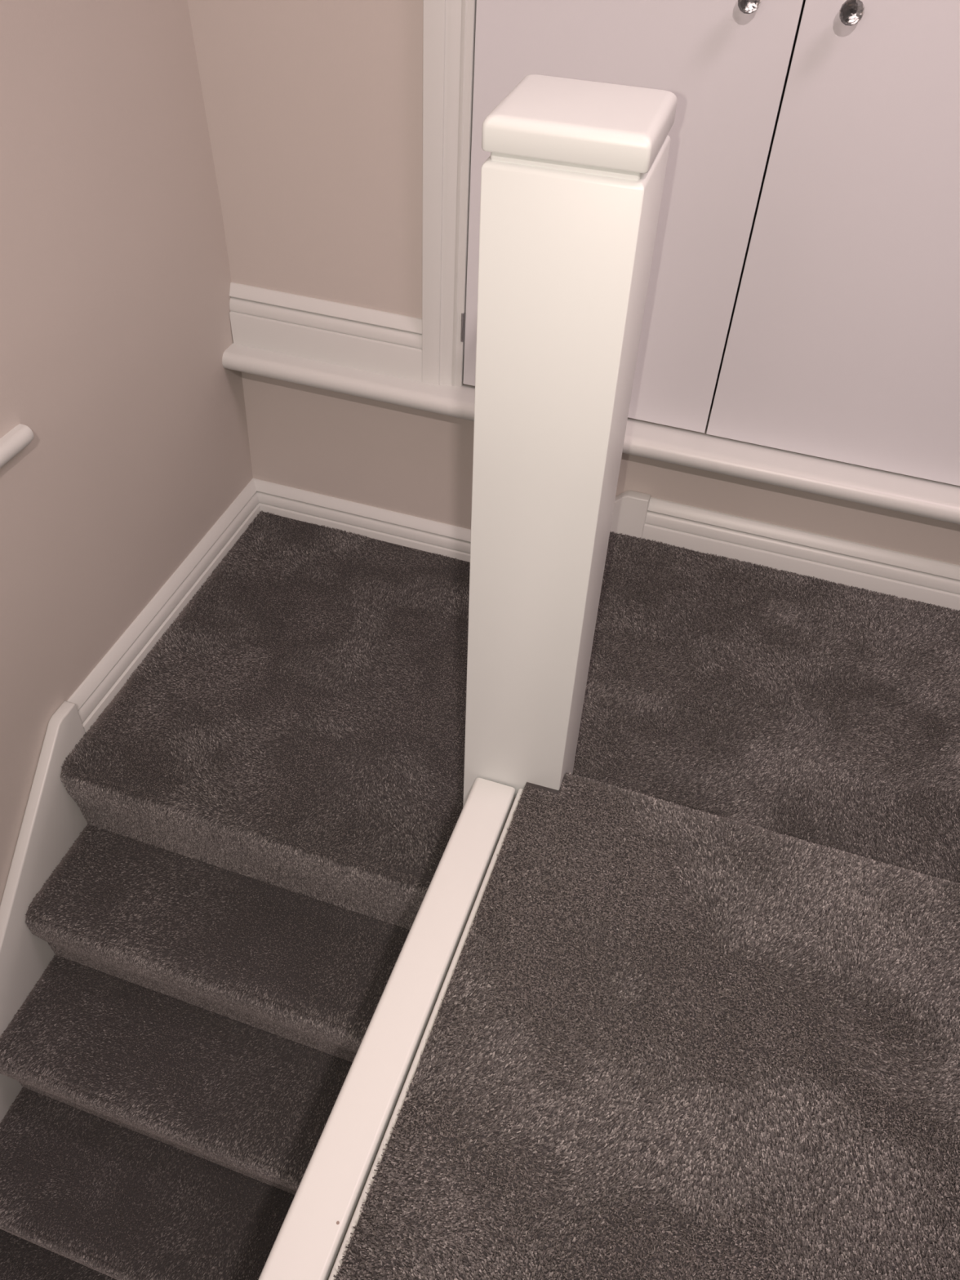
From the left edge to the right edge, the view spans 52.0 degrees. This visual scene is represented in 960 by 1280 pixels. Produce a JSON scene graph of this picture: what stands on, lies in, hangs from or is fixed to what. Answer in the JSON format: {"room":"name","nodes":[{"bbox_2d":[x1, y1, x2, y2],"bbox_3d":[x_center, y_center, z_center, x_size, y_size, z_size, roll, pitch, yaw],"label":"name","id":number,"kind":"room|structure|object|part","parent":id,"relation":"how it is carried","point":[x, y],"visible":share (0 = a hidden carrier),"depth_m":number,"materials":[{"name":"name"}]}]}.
{"room":"stair landing","nodes":[
{"label":"stair landing","id":0,"kind":"room"},
{"bbox_2d":[0,0,281,1143],"bbox_3d":[-0.937,0.075,1.224,0.133,4.400,2.514,13,44,10],"label":"wall","id":1,"kind":"structure","parent":0,"point":[116,330],"depth_m":1.70,"materials":[{"name":"paint"}]},
{"bbox_2d":[0,423,34,468],"bbox_3d":[-0.957,0.242,0.918,0.036,0.029,1.755,13,44,10],"label":"handrail","id":2,"kind":"object","parent":1,"relation":"attached to","point":[20,437],"visible":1,"depth_m":1.50,"materials":[{"name":"white wood"}]},
{"bbox_2d":[66,478,261,732],"bbox_3d":[-0.658,-0.101,2.158,0.025,0.098,0.796,13,44,10],"label":"baseboard","id":3,"kind":"structure","parent":1,"relation":"attached to","point":[105,681],"depth_m":2.09,"materials":[{"name":"white wood"}]},
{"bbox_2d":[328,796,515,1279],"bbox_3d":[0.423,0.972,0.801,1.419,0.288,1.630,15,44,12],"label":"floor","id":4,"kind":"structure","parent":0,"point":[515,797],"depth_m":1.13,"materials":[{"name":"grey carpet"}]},
{"bbox_2d":[0,490,959,1279],"bbox_3d":[0.116,1.217,1.822,2.295,1.999,2.456,15,44,12],"label":"staircase","id":5,"kind":"structure","parent":4,"relation":"attached to","point":[298,726],"depth_m":1.83,"materials":[{"name":"grey carpet"}]},
{"bbox_2d":[257,777,523,1279],"bbox_3d":[-0.217,0.706,0.862,0.074,0.028,1.548,15,44,12],"label":"base rail","id":6,"kind":"object","parent":5,"relation":"on","point":[308,1243],"visible":0.97,"depth_m":1.11,"materials":[{"name":"white wood"}]},
{"bbox_2d":[462,74,676,807],"bbox_3d":[0.070,-0.022,1.262,0.141,1.221,0.135,13,46,11],"label":"newel post","id":7,"kind":"object","parent":5,"relation":"on","point":[572,178],"visible":0.95,"depth_m":0.95,"materials":[{"name":"white wood"}]},
{"bbox_2d":[333,772,959,1279],"bbox_3d":[0.507,0.817,0.882,1.351,0.192,1.303,15,44,12],"label":"carpet","id":8,"kind":"object","parent":5,"relation":"on","point":[666,1040],"visible":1,"depth_m":1.09,"materials":[{"name":"grey carpet"}]},
{"bbox_2d":[186,0,959,565],"bbox_3d":[0.479,-0.502,1.931,2.500,4.400,0.120,15,44,12],"label":"wall","id":9,"kind":"structure","parent":0,"point":[313,108],"depth_m":1.92,"materials":[{"name":"paint"}]},
{"bbox_2d":[229,282,422,382],"bbox_3d":[-0.323,-0.644,2.061,0.439,0.130,0.025,15,44,12],"label":"trim","id":10,"kind":"structure","parent":9,"relation":"attached to","point":[356,337],"depth_m":2.05,"materials":[{"name":"white wood"}]},
{"bbox_2d":[253,478,471,562],"bbox_3d":[-0.149,-0.245,2.345,0.873,0.098,0.025,15,44,12],"label":"baseboard","id":11,"kind":"structure","parent":9,"relation":"attached to","point":[378,523],"depth_m":2.36,"materials":[{"name":"white wood"}]},
{"bbox_2d":[422,0,475,386],"bbox_3d":[-0.038,-1.224,1.406,0.083,1.894,0.024,15,44,12],"label":"trim","id":12,"kind":"structure","parent":9,"relation":"attached to","point":[448,25],"depth_m":1.77,"materials":[{"name":"white wood"}]},
{"bbox_2d":[222,342,959,524],"bbox_3d":[0.541,-0.339,1.910,2.295,0.040,0.078,15,44,12],"label":"ledge","id":13,"kind":"object","parent":9,"relation":"attached to","point":[928,499],"visible":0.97,"depth_m":1.91,"materials":[{"name":"white wood"}]},
{"bbox_2d":[460,0,959,485],"bbox_3d":[0.493,-1.112,1.326,1.026,1.881,0.172,15,44,12],"label":"upper cabinet","id":14,"kind":"object","parent":9,"relation":"attached to","point":[803,290],"visible":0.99,"depth_m":1.62,"materials":[{"name":"white wood"}]},
{"bbox_3d":[0.247,-1.159,1.356,0.504,1.874,0.019,15,44,12],"label":"door","id":15,"kind":"part","parent":14,"relation":"part of","materials":[{"name":"white wood"}]},
{"bbox_3d":[0.396,-0.939,1.440,0.034,0.034,0.049,15,44,12],"label":"knob","id":16,"kind":"part","parent":14,"relation":"part of","materials":[{"name":"silver metal"}]},
{"bbox_3d":[0.729,-1.033,1.253,0.506,1.874,0.019,15,44,12],"label":"door","id":17,"kind":"part","parent":14,"relation":"part of","materials":[{"name":"white wood"}]},
{"bbox_3d":[0.534,-0.903,1.411,0.034,0.034,0.049,15,44,12],"label":"knob","id":18,"kind":"part","parent":14,"relation":"part of","materials":[{"name":"silver metal"}]},
{"bbox_2d":[641,497,959,611],"bbox_3d":[0.992,-0.090,1.971,1.343,0.105,0.025,15,44,12],"label":"baseboard","id":19,"kind":"structure","parent":9,"relation":"attached to","point":[846,562],"depth_m":2.03,"materials":[{"name":"white wood"}]}
]}

